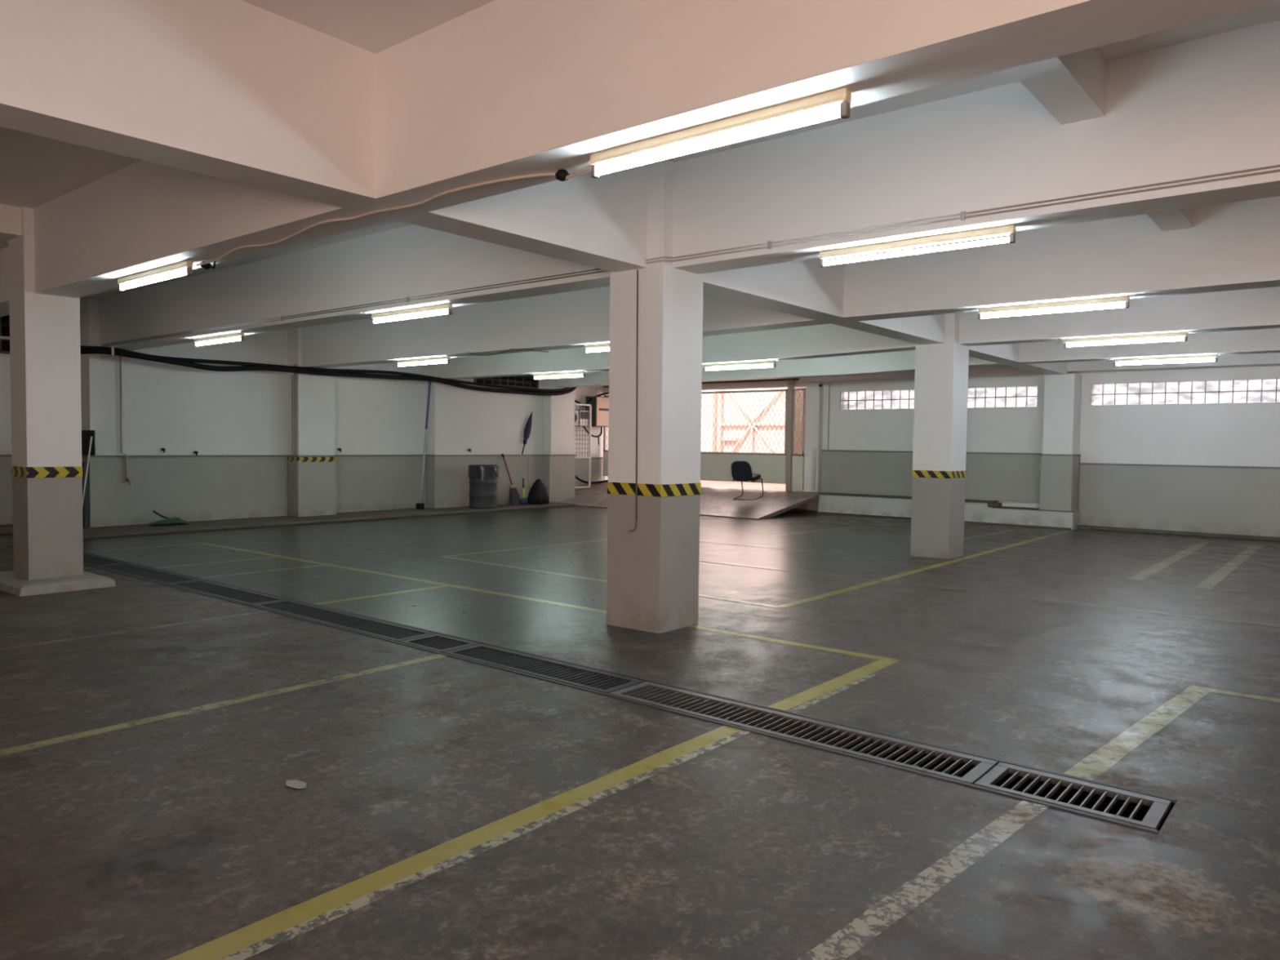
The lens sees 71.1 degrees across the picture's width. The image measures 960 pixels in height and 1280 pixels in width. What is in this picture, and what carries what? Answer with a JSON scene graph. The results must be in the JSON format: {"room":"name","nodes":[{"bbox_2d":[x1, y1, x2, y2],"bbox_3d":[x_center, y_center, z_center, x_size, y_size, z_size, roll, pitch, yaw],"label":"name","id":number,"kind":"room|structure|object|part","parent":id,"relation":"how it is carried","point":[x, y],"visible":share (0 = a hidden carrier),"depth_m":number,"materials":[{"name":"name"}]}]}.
{"room":"parking garage","nodes":[
{"label":"parking garage","id":0,"kind":"room"},
{"bbox_2d":[0,206,115,596],"bbox_3d":[-5.583,-0.738,8.394,1.190,3.449,0.770,3,3,39],"label":"pillar","id":1,"kind":"structure","parent":0,"point":[45,350],"depth_m":8.25,"materials":[{"name":"white paint"}]},
{"bbox_2d":[0,297,608,527],"bbox_3d":[-7.371,-1.013,14.536,1.535,3.450,22.000,3,3,39],"label":"wall","id":2,"kind":"structure","parent":0,"point":[238,424],"depth_m":15.49,"materials":[{"name":"white paint"}]},
{"bbox_2d":[0,315,9,354],"bbox_3d":[-9.526,-2.167,12.625,0.105,0.680,1.210,3,3,39],"label":"air vent","id":3,"kind":"object","parent":2,"relation":"in","point":[5,320],"visible":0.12,"depth_m":13.03,"materials":[{"name":"metal"}]},
{"bbox_3d":[-9.502,-2.046,12.609,0.040,0.040,1.170,3,3,39],"label":"pale rail","id":4,"kind":"part","parent":3,"relation":"part of","materials":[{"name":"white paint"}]},
{"bbox_2d":[0,524,13,533],"bbox_3d":[-10.722,0.767,10.999,0.450,0.100,5.400,3,3,39],"label":"trim","id":5,"kind":"structure","parent":2,"relation":"attached to","point":[6,528],"depth_m":12.76,"materials":[{"name":"concrete"}]},
{"bbox_2d":[81,430,95,455],"bbox_3d":[-8.135,-0.548,13.149,0.640,0.365,0.035,3,3,39],"label":"board","id":6,"kind":"object","parent":2,"relation":"on","point":[86,434],"visible":0.56,"depth_m":13.05,"materials":[{"name":"rubber"}]},
{"bbox_2d":[119,355,133,484],"bbox_3d":[-7.766,-0.905,13.560,0.159,1.935,0.095,1,2,7],"label":"pipe","id":7,"kind":"object","parent":2,"relation":"attached to","point":[120,357],"visible":0.92,"depth_m":13.53,"materials":[{"name":"white metal"}]},
{"bbox_2d":[125,477,133,484],"bbox_3d":[-7.736,0.015,13.595,0.107,0.095,0.086,3,3,39],"label":"tap","id":8,"kind":"object","parent":7,"relation":"on","point":[126,478],"depth_m":13.57,"materials":[{"name":"gold metal"}]},
{"bbox_2d":[291,364,297,514],"bbox_3d":[-5.980,-0.706,15.519,0.170,2.590,0.036,3,3,39],"label":"conduit pipe","id":9,"kind":"object","parent":2,"relation":"attached to","point":[295,397],"visible":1,"depth_m":15.50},
{"bbox_2d":[80,345,572,391],"bbox_3d":[-4.842,-2.024,16.443,0.400,0.380,10.641,3,3,42],"label":"power cable","id":10,"kind":"object","parent":2,"relation":"attached to","point":[193,360],"visible":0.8,"depth_m":15.93,"materials":[{"name":"black rubber"}]},
{"bbox_2d":[82,502,575,538],"bbox_3d":[-5.285,0.632,16.497,1.900,0.055,9.900,3,3,39],"label":"curb","id":11,"kind":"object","parent":2,"relation":"attached to","point":[237,523],"depth_m":14.79,"materials":[{"name":"concrete"}]},
{"bbox_2d":[81,461,88,528],"bbox_3d":[-8.371,0.205,13.329,0.700,0.970,0.050,3,3,39],"label":"panel","id":12,"kind":"object","parent":11,"relation":"on","point":[85,508],"visible":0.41,"depth_m":13.11,"materials":[{"name":"metal"}]},
{"bbox_2d":[82,435,92,506],"bbox_3d":[-7.990,0.042,12.909,0.220,1.343,0.022,1,2,-2],"label":"rod","id":13,"kind":"object","parent":11,"relation":"on","point":[91,441],"visible":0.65,"depth_m":12.89,"materials":[{"name":"paint"}]},
{"bbox_2d":[148,510,190,525],"bbox_3d":[-7.249,0.586,13.769,0.554,0.207,0.456,0,2,-12],"label":"broom","id":14,"kind":"object","parent":11,"relation":"on","point":[167,521],"visible":1,"depth_m":13.71,"materials":[{"name":"green plastic"}]},
{"bbox_3d":[-7.375,0.556,13.887,0.382,0.160,0.043,1,2,12],"label":"handle","id":15,"kind":"part","parent":14,"relation":"part of","materials":[{"name":"green plastic"}]},
{"bbox_2d":[416,381,431,509],"bbox_3d":[-4.226,-0.734,17.621,0.120,2.607,0.343,3,3,39],"label":"leaning pole","id":16,"kind":"object","parent":11,"relation":"on","point":[420,505],"visible":0.91,"depth_m":17.62,"materials":[{"name":"metal"}]},
{"bbox_2d":[467,464,498,508],"bbox_3d":[-3.168,0.130,18.140,0.605,0.865,0.606,3,3,39],"label":"barrel","id":17,"kind":"object","parent":11,"relation":"on","point":[482,482],"visible":1,"depth_m":17.89,"materials":[{"name":"black plastic"}]},
{"bbox_2d":[501,453,519,505],"bbox_3d":[-2.757,-0.020,19.104,0.351,1.087,0.246,3,3,39],"label":"broom","id":18,"kind":"object","parent":11,"relation":"on","point":[514,500],"visible":1,"depth_m":19.05,"materials":[{"name":"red plastic"}]},
{"bbox_3d":[-2.812,-0.172,19.102,0.253,0.681,0.034,1,2,6],"label":"handle","id":19,"kind":"part","parent":18,"relation":"part of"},
{"bbox_2d":[520,478,527,504],"bbox_3d":[-2.494,0.246,19.178,0.160,0.566,0.156,3,3,39],"label":"toilet brush","id":20,"kind":"object","parent":11,"relation":"on","point":[522,501],"visible":1,"depth_m":19.14,"materials":[{"name":"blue plastic"}]},
{"bbox_2d":[520,498,527,504],"bbox_3d":[-2.497,0.464,19.187,0.160,0.130,0.156,3,3,39],"label":"pot","id":21,"kind":"object","parent":11,"relation":"on","point":[522,501],"depth_m":19.12,"materials":[{"name":"blue plastic"}]},
{"bbox_2d":[527,457,530,491],"bbox_3d":[-2.428,0.006,19.621,0.028,0.984,0.168,-1,3,-34],"label":"handle","id":22,"kind":"object","parent":11,"relation":"on","point":[527,458],"visible":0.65,"depth_m":19.62,"materials":[{"name":"brown wood"}]},
{"bbox_2d":[527,479,549,504],"bbox_3d":[-2.209,0.248,19.437,0.351,0.545,0.562,3,3,39],"label":"bag","id":23,"kind":"object","parent":11,"relation":"on","point":[538,494],"visible":1,"depth_m":19.29,"materials":[{"name":"black plastic"}]},
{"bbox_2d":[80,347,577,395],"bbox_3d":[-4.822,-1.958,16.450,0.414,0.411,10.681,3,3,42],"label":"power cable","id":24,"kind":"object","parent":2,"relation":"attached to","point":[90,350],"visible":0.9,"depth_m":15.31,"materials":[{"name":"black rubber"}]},
{"bbox_2d":[473,374,538,388],"bbox_3d":[-2.836,-2.192,19.157,0.075,0.400,1.790,3,3,39],"label":"air vent","id":25,"kind":"object","parent":2,"relation":"in","point":[522,381],"visible":0.51,"depth_m":19.30,"materials":[{"name":"metal"}]},
{"bbox_2d":[521,411,532,454],"bbox_3d":[-2.476,-1.035,19.636,0.060,0.946,0.318,3,3,39],"label":"umbrella","id":26,"kind":"object","parent":2,"relation":"on","point":[527,429],"visible":1,"depth_m":19.62,"materials":[{"name":"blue fabric"}]},
{"bbox_2d":[574,409,578,426],"bbox_3d":[-1.687,-1.516,21.831,0.250,0.400,0.390,3,3,39],"label":"meter box","id":27,"kind":"object","parent":2,"relation":"attached to","point":[576,411],"visible":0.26,"depth_m":21.87,"materials":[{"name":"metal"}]},
{"bbox_2d":[573,403,591,488],"bbox_3d":[-1.450,-0.754,21.563,0.070,2.155,0.800,3,3,39],"label":"door","id":28,"kind":"structure","parent":2,"relation":"in","point":[588,435],"depth_m":21.79,"materials":[{"name":"white paint"}]},
{"bbox_2d":[577,409,589,426],"bbox_3d":[-1.435,-1.527,22.174,0.205,0.400,0.360,3,3,39],"label":"meter box","id":29,"kind":"object","parent":2,"relation":"attached to","point":[584,415],"visible":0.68,"depth_m":22.10,"materials":[{"name":"metal"}]},
{"bbox_2d":[585,395,608,426],"bbox_3d":[-1.048,-1.712,22.510,0.365,0.750,0.540,3,3,39],"label":"upper cabinet","id":30,"kind":"object","parent":2,"relation":"attached to","point":[600,405],"visible":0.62,"depth_m":22.31,"materials":[{"name":"metal"}]},
{"bbox_2d":[574,392,608,407],"bbox_3d":[-1.439,-1.992,21.795,0.684,0.410,2.245,2,3,22],"label":"power cable","id":31,"kind":"object","parent":30,"relation":"attached to","point":[604,393],"visible":0.33,"depth_m":22.23,"materials":[{"name":"black rubber"}]},
{"bbox_2d":[583,426,602,437],"bbox_3d":[-1.154,-1.200,22.301,0.114,0.284,0.638,3,3,44],"label":"power cable","id":32,"kind":"object","parent":30,"relation":"hanging from","point":[584,428],"visible":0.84,"depth_m":22.32,"materials":[{"name":"black rubber"}]},
{"bbox_3d":[-0.918,-1.706,22.404,0.020,0.710,0.500,3,3,39],"label":"door","id":33,"kind":"part","parent":30,"relation":"part of","materials":[{"name":"beige metal"}]},
{"bbox_2d":[0,506,1279,959],"bbox_3d":[0.371,1.065,8.261,22.600,0.004,22.000,3,3,39],"label":"floor","id":34,"kind":"structure","parent":0,"point":[153,735],"depth_m":4.07,"materials":[{"name":"grey concrete"}]},
{"bbox_2d":[286,779,306,788],"bbox_3d":[-1.391,1.229,3.622,0.124,0.004,0.058,2,3,30],"label":"paper scrap","id":35,"kind":"object","parent":34,"relation":"on","point":[295,784],"visible":1,"depth_m":3.62,"materials":[{"name":"beige paper"}]},
{"bbox_2d":[9,545,1177,834],"bbox_3d":[-2.915,1.206,7.459,12.780,0.306,0.406,3,3,39],"label":"floor drain","id":36,"kind":"object","parent":34,"relation":"in","point":[1143,811],"depth_m":4.62,"materials":[{"name":"metal"}]},
{"bbox_3d":[-6.790,0.888,10.622,2.620,0.026,0.334,3,3,39],"label":"drain grate","id":37,"kind":"part","parent":36,"relation":"part of","materials":[{"name":"grey metal"}]},
{"bbox_3d":[-5.086,0.967,9.229,1.765,0.026,0.334,3,3,39],"label":"drain grate","id":38,"kind":"part","parent":36,"relation":"part of","materials":[{"name":"grey metal"}]},
{"bbox_3d":[-3.776,1.027,8.158,1.600,0.026,0.334,3,3,39],"label":"drain grate","id":39,"kind":"part","parent":36,"relation":"part of","materials":[{"name":"grey metal"}]},
{"bbox_3d":[-2.364,1.092,7.004,2.030,0.026,0.334,3,3,39],"label":"drain grate","id":40,"kind":"part","parent":36,"relation":"part of","materials":[{"name":"grey metal"}]},
{"bbox_3d":[-1.389,1.137,6.207,0.470,0.026,0.334,3,3,39],"label":"drain grate","id":41,"kind":"part","parent":36,"relation":"part of","materials":[{"name":"grey metal"}]},
{"bbox_3d":[-0.638,1.171,5.594,1.450,0.026,0.334,3,3,39],"label":"drain grate","id":42,"kind":"part","parent":36,"relation":"part of","materials":[{"name":"grey metal"}]},
{"bbox_3d":[0.708,1.233,4.494,2.010,0.026,0.334,3,3,39],"label":"drain grate","id":43,"kind":"part","parent":36,"relation":"part of","materials":[{"name":"grey metal"}]},
{"bbox_3d":[1.749,1.281,3.643,0.660,0.026,0.334,3,3,39],"label":"drain grate","id":44,"kind":"part","parent":36,"relation":"part of","materials":[{"name":"grey metal"}]},
{"bbox_2d":[559,481,828,519],"bbox_3d":[0.949,0.375,20.261,6.410,0.407,3.870,3,3,39],"label":"platform","id":45,"kind":"object","parent":34,"relation":"on","point":[716,500],"depth_m":18.82,"materials":[{"name":"concrete"}]},
{"bbox_2d":[575,475,608,484],"bbox_3d":[-1.302,-0.194,22.086,0.139,0.589,1.674,3,3,41],"label":"power cable","id":46,"kind":"object","parent":45,"relation":"on","point":[576,477],"visible":0.52,"depth_m":22.20,"materials":[{"name":"black rubber"}]},
{"bbox_2d":[603,395,608,475],"bbox_3d":[0.086,-1.084,22.024,2.600,2.055,0.055,3,3,39],"label":"gate leaf","id":47,"kind":"object","parent":45,"relation":"on","point":[605,451],"visible":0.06,"depth_m":22.80,"materials":[{"name":"beige metal"}]},
{"bbox_3d":[0.063,-0.369,22.036,2.580,0.605,0.010,3,3,39],"label":"sheet panel","id":48,"kind":"part","parent":47,"relation":"part of","materials":[{"name":"beige metal"}]},
{"bbox_2d":[731,461,763,500],"bbox_3d":[2.230,0.009,18.777,0.500,0.820,0.697,2,3,31],"label":"office chair","id":49,"kind":"object","parent":45,"relation":"on","point":[741,471],"visible":1,"depth_m":18.55,"materials":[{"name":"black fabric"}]},
{"bbox_3d":[2.102,-0.184,18.554,0.455,0.430,0.134,2,12,31],"label":"backrest","id":50,"kind":"part","parent":49,"relation":"part of","materials":[{"name":"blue fabric"}]},
{"bbox_3d":[2.248,-0.060,18.802,0.470,0.070,0.450,2,12,31],"label":"seat","id":51,"kind":"part","parent":49,"relation":"part of","materials":[{"name":"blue fabric"}]},
{"bbox_3d":[2.257,0.126,18.827,0.500,0.521,0.536,2,12,31],"label":"frame","id":52,"kind":"part","parent":49,"relation":"part of","materials":[{"name":"black metal"}]},
{"bbox_2d":[785,377,799,490],"bbox_3d":[3.316,-0.989,19.380,0.350,2.449,0.170,3,3,39],"label":"gate post","id":53,"kind":"object","parent":45,"relation":"on","point":[791,381],"visible":0.84,"depth_m":19.38,"materials":[{"name":"beige metal"}]},
{"bbox_2d":[700,389,787,484],"bbox_3d":[2.164,-0.989,20.326,2.670,2.055,0.055,3,3,39],"label":"gate","id":54,"kind":"object","parent":53,"relation":"attached to","point":[714,466],"visible":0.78,"depth_m":20.11,"materials":[{"name":"beige metal"}]},
{"bbox_3d":[2.141,-0.274,20.338,2.650,0.605,0.010,3,3,39],"label":"sheet panel","id":55,"kind":"part","parent":54,"relation":"part of","materials":[{"name":"beige metal"}]},
{"bbox_3d":[3.259,-0.962,19.434,0.115,2.389,0.120,3,3,39],"label":"post","id":56,"kind":"part","parent":53,"relation":"part of","materials":[{"name":"beige metal"}]},
{"bbox_2d":[791,388,805,490],"bbox_3d":[3.417,-0.870,19.304,0.270,2.179,0.055,3,3,39],"label":"gate","id":57,"kind":"object","parent":53,"relation":"attached to","point":[797,460],"visible":1,"depth_m":19.30,"materials":[{"name":"beige metal"}]},
{"bbox_3d":[3.394,-0.155,19.316,0.250,0.729,0.010,3,3,39],"label":"sheet panel","id":58,"kind":"part","parent":57,"relation":"part of","materials":[{"name":"beige metal"}]},
{"bbox_2d":[0,0,1279,387],"bbox_3d":[0.409,-2.065,8.133,22.600,1.030,22.000,3,3,39],"label":"ceiling","id":59,"kind":"structure","parent":0,"point":[139,136],"depth_m":5.10,"materials":[{"name":"white paint"}]},
{"bbox_2d":[100,346,114,357],"bbox_3d":[-7.796,-1.874,13.118,0.410,0.147,0.030,3,3,39],"label":"bracket","id":60,"kind":"object","parent":59,"relation":"attached to","point":[112,347],"visible":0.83,"depth_m":13.00,"materials":[{"name":"grey metal"}]},
{"bbox_2d":[117,260,193,291],"bbox_3d":[-3.767,-1.573,6.940,1.250,0.100,0.052,3,3,39],"label":"fluorescent light","id":61,"kind":"object","parent":59,"relation":"attached to","point":[188,265],"visible":1,"depth_m":6.87,"materials":[{"name":"white plastic"}]},
{"bbox_2d":[194,332,244,346],"bbox_3d":[-5.325,-1.772,11.324,1.250,0.100,0.052,3,3,39],"label":"fluorescent light","id":62,"kind":"object","parent":59,"relation":"attached to","point":[242,335],"visible":1,"depth_m":11.27,"materials":[{"name":"white plastic"}]},
{"bbox_2d":[195,164,591,266],"bbox_3d":[-1.753,-1.504,5.280,3.902,0.047,0.152,3,3,39],"label":"cable","id":63,"kind":"object","parent":59,"relation":"hanging from","point":[588,167],"visible":0.94,"depth_m":4.84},
{"bbox_2d":[200,261,216,269],"bbox_3d":[-3.133,-1.564,6.511,0.165,0.057,0.076,3,3,39],"label":"joint","id":64,"kind":"object","parent":63,"relation":"attached to","point":[206,266],"visible":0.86,"depth_m":6.51,"materials":[{"name":"black rubber"}]},
{"bbox_2d":[555,168,569,181],"bbox_3d":[-0.368,-1.442,4.245,0.070,0.052,0.067,3,3,39],"label":"joint","id":65,"kind":"object","parent":63,"relation":"attached to","point":[561,175],"visible":0.98,"depth_m":4.22,"materials":[{"name":"black rubber"}]},
{"bbox_2d":[371,303,453,324],"bbox_3d":[-2.260,-1.631,8.820,1.250,0.100,0.052,3,3,39],"label":"fluorescent light","id":66,"kind":"object","parent":59,"relation":"attached to","point":[445,306],"visible":1,"depth_m":8.76,"materials":[{"name":"white plastic"}]},
{"bbox_2d":[396,355,449,366],"bbox_3d":[-3.301,-1.795,13.610,1.250,0.100,0.052,3,3,39],"label":"fluorescent light","id":67,"kind":"object","parent":59,"relation":"attached to","point":[437,358],"visible":1,"depth_m":13.56,"materials":[{"name":"white plastic"}]},
{"bbox_2d":[467,348,548,355],"bbox_3d":[-1.811,-1.732,12.155,1.602,0.093,0.018,3,3,39],"label":"cable","id":68,"kind":"object","parent":59,"relation":"hanging from","point":[510,348],"visible":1,"depth_m":12.12,"materials":[{"name":"black rubber"}]},
{"bbox_2d":[533,371,585,379],"bbox_3d":[-1.439,-1.847,15.845,1.250,0.100,0.052,3,3,39],"label":"fluorescent light","id":69,"kind":"object","parent":59,"relation":"attached to","point":[535,375],"visible":1,"depth_m":15.80,"materials":[{"name":"white plastic"}]},
{"bbox_2d":[584,342,609,353],"bbox_3d":[-0.217,-1.653,11.089,1.250,0.100,0.052,3,3,39],"label":"fluorescent light","id":70,"kind":"object","parent":59,"relation":"attached to","point":[598,345],"visible":0.44,"depth_m":11.34,"materials":[{"name":"white plastic"}]},
{"bbox_2d":[102,164,1279,346],"bbox_3d":[0.028,-1.614,6.663,20.700,0.060,0.129,3,3,39],"label":"conduit pipe","id":71,"kind":"object","parent":59,"relation":"attached to","point":[962,215],"visible":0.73,"depth_m":5.66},
{"bbox_2d":[590,87,851,178],"bbox_3d":[0.272,-1.387,3.639,1.250,0.100,0.052,3,3,39],"label":"fluorescent light","id":72,"kind":"object","parent":59,"relation":"attached to","point":[842,98],"visible":1,"depth_m":3.56,"materials":[{"name":"white plastic"}]},
{"bbox_2d":[704,360,776,371],"bbox_3d":[1.486,-1.712,13.455,1.250,0.100,0.052,3,3,39],"label":"fluorescent light","id":73,"kind":"object","parent":59,"relation":"attached to","point":[762,362],"visible":1,"depth_m":13.41,"materials":[{"name":"white plastic"}]},
{"bbox_2d":[819,224,1016,267],"bbox_3d":[1.690,-1.449,5.591,1.250,0.100,0.052,3,3,39],"label":"fluorescent light","id":74,"kind":"object","parent":59,"relation":"attached to","point":[1011,230],"visible":1,"depth_m":5.53,"materials":[{"name":"white plastic"}]},
{"bbox_2d":[977,295,1129,319],"bbox_3d":[3.633,-1.522,7.941,1.250,0.100,0.052,3,3,39],"label":"fluorescent light","id":75,"kind":"object","parent":59,"relation":"attached to","point":[1126,299],"visible":1,"depth_m":7.90,"materials":[{"name":"white plastic"}]},
{"bbox_2d":[1063,331,1187,347],"bbox_3d":[5.491,-1.590,10.180,1.250,0.100,0.052,3,3,39],"label":"fluorescent light","id":76,"kind":"object","parent":59,"relation":"attached to","point":[1184,334],"visible":1,"depth_m":10.14,"materials":[{"name":"white plastic"}]},
{"bbox_2d":[1114,354,1217,365],"bbox_3d":[7.270,-1.660,12.431,1.250,0.100,0.052,3,3,39],"label":"fluorescent light","id":77,"kind":"object","parent":59,"relation":"attached to","point":[1206,356],"visible":1,"depth_m":12.39,"materials":[{"name":"white plastic"}]},
{"bbox_2d":[606,159,703,633],"bbox_3d":[0.112,-0.605,6.875,0.523,3.449,0.520,3,3,39],"label":"pillar","id":78,"kind":"structure","parent":0,"point":[654,484],"depth_m":6.70,"materials":[{"name":"white paint"}]},
{"bbox_2d":[910,312,968,559],"bbox_3d":[3.846,-0.747,11.475,0.503,3.449,0.528,3,3,39],"label":"pillar","id":79,"kind":"structure","parent":0,"point":[941,370],"depth_m":11.29,"materials":[{"name":"white paint"}]},
{"bbox_2d":[804,365,1279,537],"bbox_3d":[9.654,-0.442,14.199,15.850,2.760,0.745,3,3,39],"label":"wall","id":80,"kind":"structure","parent":0,"point":[1206,468],"depth_m":15.63,"materials":[{"name":"white paint"}]},
{"bbox_2d":[603,378,806,393],"bbox_3d":[1.379,-2.502,21.107,5.860,0.795,0.360,3,3,39],"label":"trim","id":81,"kind":"structure","parent":80,"relation":"attached to","point":[768,383],"depth_m":20.18,"materials":[{"name":"white paint"}]},
{"bbox_3d":[1.215,-2.275,21.061,5.480,0.050,0.070,3,3,39],"label":"dark rail","id":82,"kind":"part","parent":81,"relation":"part of","materials":[{"name":"metal"}]},
{"bbox_2d":[811,448,816,489],"bbox_3d":[3.694,-0.225,19.055,0.080,0.880,0.076,3,3,39],"label":"drain pipe","id":83,"kind":"object","parent":80,"relation":"attached to","point":[814,451],"visible":1,"depth_m":19.02,"materials":[{"name":"white paint"}]},
{"bbox_2d":[827,382,830,448],"bbox_3d":[4.003,-1.350,19.007,0.024,1.400,0.021,3,3,39],"label":"conduit pipe","id":84,"kind":"object","parent":80,"relation":"attached to","point":[829,383],"visible":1,"depth_m":19.00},
{"bbox_2d":[840,385,1037,409],"bbox_3d":[5.743,-1.599,17.619,3.938,0.393,0.040,3,3,39],"label":"window","id":85,"kind":"structure","parent":80,"relation":"in","point":[1011,396],"depth_m":17.16,"materials":[{"name":"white glass"}]},
{"bbox_2d":[817,492,1079,529],"bbox_3d":[5.721,0.562,17.200,4.900,0.410,0.550,3,3,39],"label":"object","id":86,"kind":"structure","parent":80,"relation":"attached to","point":[976,511],"depth_m":16.62,"materials":[{"name":"paint"}]},
{"bbox_2d":[1076,524,1279,542],"bbox_3d":[11.631,1.003,12.628,10.100,0.050,0.260,3,3,39],"label":"trim","id":87,"kind":"structure","parent":80,"relation":"attached to","point":[1079,526],"depth_m":14.73,"materials":[{"name":"concrete"}]},
{"bbox_2d":[1090,377,1279,405],"bbox_3d":[9.434,-1.437,14.602,3.828,0.388,0.040,3,3,39],"label":"window","id":88,"kind":"structure","parent":80,"relation":"in","point":[1222,391],"depth_m":14.86,"materials":[{"name":"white glass"}]},
{"label":"outside","id":89,"kind":"structure","parent":0,"visible":0},
{"bbox_2d":[700,480,807,509],"bbox_3d":[10.454,0.156,28.613,40.000,0.405,22.500,3,3,39],"label":"ground","id":90,"kind":"structure","parent":89,"point":[804,506],"depth_m":22.54,"materials":[{"name":"concrete"}]},
{"bbox_2d":[700,390,717,452],"bbox_3d":[4.237,-1.489,22.890,10.500,3.195,0.250,3,3,39],"label":"wall","id":91,"kind":"structure","parent":90,"relation":"on","point":[708,397],"depth_m":24.67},
{"bbox_2d":[716,388,787,453],"bbox_3d":[3.051,-1.405,23.973,2.320,2.880,0.140,3,3,39],"label":"window","id":92,"kind":"structure","parent":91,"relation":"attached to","point":[763,395],"depth_m":24.03,"materials":[{"name":"white glass"}]},
{"bbox_2d":[795,387,806,471],"bbox_3d":[4.043,-1.192,20.472,1.120,2.795,0.250,3,3,39],"label":"pier","id":93,"kind":"structure","parent":90,"relation":"on","point":[797,394],"depth_m":20.62,"materials":[{"name":"brown paint"}]}
]}

